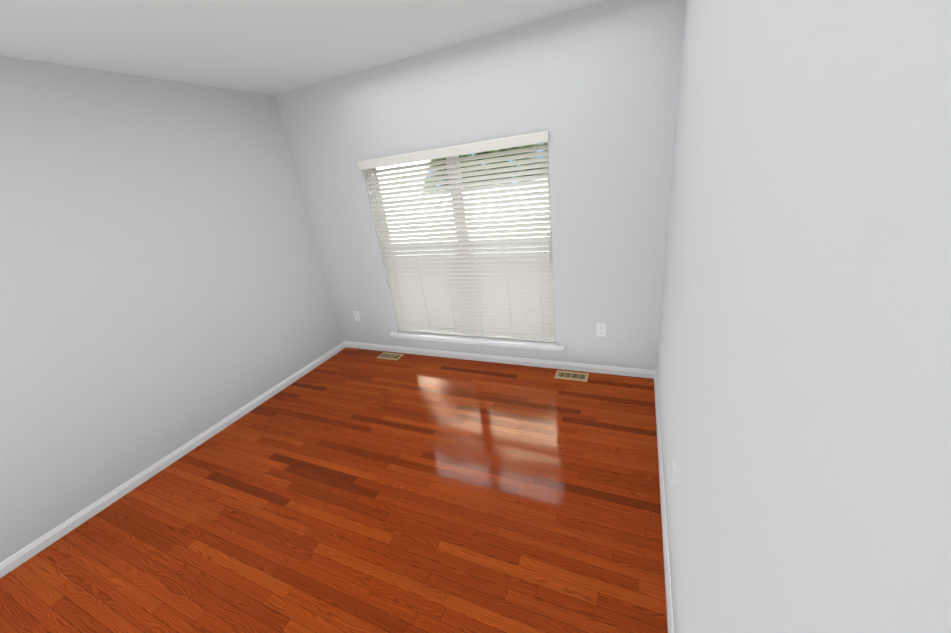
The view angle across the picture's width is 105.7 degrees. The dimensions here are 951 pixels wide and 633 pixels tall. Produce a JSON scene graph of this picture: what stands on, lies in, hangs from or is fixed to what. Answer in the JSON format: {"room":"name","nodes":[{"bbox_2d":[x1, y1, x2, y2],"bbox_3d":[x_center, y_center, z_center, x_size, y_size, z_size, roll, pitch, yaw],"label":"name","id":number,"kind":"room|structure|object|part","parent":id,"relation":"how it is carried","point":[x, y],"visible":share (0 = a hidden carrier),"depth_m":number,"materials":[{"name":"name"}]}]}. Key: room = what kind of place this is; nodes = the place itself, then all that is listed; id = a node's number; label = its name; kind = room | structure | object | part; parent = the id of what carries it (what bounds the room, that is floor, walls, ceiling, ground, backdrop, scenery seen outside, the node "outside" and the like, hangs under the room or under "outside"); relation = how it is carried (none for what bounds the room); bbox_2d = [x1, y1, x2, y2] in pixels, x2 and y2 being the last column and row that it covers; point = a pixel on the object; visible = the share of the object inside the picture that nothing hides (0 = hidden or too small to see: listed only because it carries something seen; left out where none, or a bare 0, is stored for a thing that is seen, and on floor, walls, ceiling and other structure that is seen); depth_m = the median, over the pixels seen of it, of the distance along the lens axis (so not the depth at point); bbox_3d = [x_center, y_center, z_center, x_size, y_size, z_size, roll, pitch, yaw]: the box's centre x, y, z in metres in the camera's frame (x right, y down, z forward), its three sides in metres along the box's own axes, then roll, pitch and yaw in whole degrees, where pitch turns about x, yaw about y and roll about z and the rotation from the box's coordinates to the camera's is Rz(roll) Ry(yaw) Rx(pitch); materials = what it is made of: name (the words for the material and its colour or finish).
{"room":"empty room","nodes":[
{"label":"empty room","id":0,"kind":"room"},
{"bbox_2d":[0,55,343,562],"bbox_3d":[-2.769,0.007,2.117,0.200,2.740,4.970,3,24,24],"label":"wall","id":1,"kind":"structure","parent":0,"point":[164,288],"depth_m":2.57,"materials":[{"name":"white paint"}]},
{"bbox_2d":[0,341,345,577],"bbox_3d":[-2.509,1.233,2.581,0.015,0.076,4.600,3,24,24],"label":"baseboard","id":2,"kind":"structure","parent":1,"relation":"attached to","point":[23,555],"depth_m":2.67,"materials":[{"name":"white wood"}]},
{"bbox_2d":[0,0,606,95],"bbox_3d":[-1.250,-1.228,0.849,3.885,0.120,4.970,3,24,24],"label":"ceiling","id":3,"kind":"structure","parent":0,"point":[273,47],"depth_m":2.17,"materials":[{"name":"white paint"}]},
{"bbox_2d":[0,347,667,632],"bbox_3d":[-0.915,1.407,1.911,3.885,0.120,4.970,3,24,24],"label":"floor","id":4,"kind":"structure","parent":0,"point":[350,490],"depth_m":2.15,"materials":[{"name":"brown wood"}]},
{"bbox_2d":[377,352,403,359],"bbox_3d":[-0.976,0.455,4.127,0.290,0.003,0.140,3,24,24],"label":"floor vent","id":5,"kind":"object","parent":4,"relation":"in","point":[389,356],"visible":1,"depth_m":4.13,"materials":[{"name":"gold metal"}]},
{"bbox_2d":[554,370,588,381],"bbox_3d":[0.883,0.546,3.314,0.290,0.003,0.140,3,24,24],"label":"floor vent","id":6,"kind":"object","parent":4,"relation":"in","point":[569,375],"visible":1,"depth_m":3.31,"materials":[{"name":"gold metal"}]},
{"bbox_2d":[276,0,685,369],"bbox_3d":[-0.158,-0.838,3.391,3.485,2.740,0.170,3,24,24],"label":"wall","id":7,"kind":"structure","parent":0,"point":[593,89],"depth_m":2.86,"materials":[{"name":"white paint"}]},
{"bbox_2d":[353,311,360,320],"bbox_3d":[-1.399,-0.002,4.241,0.082,0.124,0.008,3,24,24],"label":"electrical outlet","id":8,"kind":"object","parent":7,"relation":"attached to","point":[356,316],"visible":1,"depth_m":4.23,"materials":[{"name":"white plastic"}]},
{"bbox_2d":[357,130,564,350],"bbox_3d":[-0.144,-0.602,3.463,1.954,1.862,0.220,3,24,24],"label":"window blinds","id":9,"kind":"structure","parent":7,"relation":"in","point":[500,296],"depth_m":3.38,"materials":[{"name":"white plastic"}]},
{"bbox_3d":[-0.053,0.224,3.763,1.954,0.029,0.154,3,24,24],"label":"window sill","id":10,"kind":"part","parent":9,"relation":"part of","materials":[{"name":"white"}]},
{"bbox_3d":[-0.054,0.187,3.758,1.778,0.022,0.051,3,24,24],"label":"blind rail","id":11,"kind":"part","parent":9,"relation":"part of","materials":[{"name":"white plastic"}]},
{"bbox_2d":[345,341,655,378],"bbox_3d":[-0.038,0.424,3.808,3.485,0.076,0.015,3,24,24],"label":"baseboard","id":12,"kind":"structure","parent":7,"relation":"attached to","point":[631,372],"depth_m":3.62,"materials":[{"name":"white wood"}]},
{"bbox_2d":[596,323,606,336],"bbox_3d":[1.099,0.118,3.148,0.082,0.124,0.008,3,24,24],"label":"electrical outlet","id":13,"kind":"object","parent":7,"relation":"attached to","point":[601,329],"visible":1,"depth_m":3.14,"materials":[{"name":"white plastic"}]},
{"bbox_2d":[656,0,950,632],"bbox_3d":[0.604,0.172,0.643,0.200,2.740,4.970,3,24,24],"label":"wall","id":14,"kind":"structure","parent":0,"point":[803,370],"depth_m":0.45,"materials":[{"name":"white paint"}]},
{"bbox_2d":[654,371,673,632],"bbox_3d":[0.667,1.389,1.193,0.015,0.076,4.600,3,24,24],"label":"baseboard","id":15,"kind":"structure","parent":14,"relation":"attached to","point":[670,624],"depth_m":1.84,"materials":[{"name":"white wood"}]},
{"bbox_2d":[671,456,675,489],"bbox_3d":[0.909,0.721,1.663,0.008,0.124,0.082,3,24,24],"label":"outlet","id":16,"kind":"object","parent":14,"relation":"attached to","point":[673,469],"visible":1,"depth_m":1.64,"materials":[{"name":"white plastic"}]},
{"label":"outside","id":17,"kind":"structure","parent":0,"visible":0},
{"bbox_2d":[377,143,549,255],"bbox_3d":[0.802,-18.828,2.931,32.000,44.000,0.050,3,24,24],"label":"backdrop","id":18,"kind":"structure","parent":17,"point":[494,151],"depth_m":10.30,"materials":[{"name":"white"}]}
]}

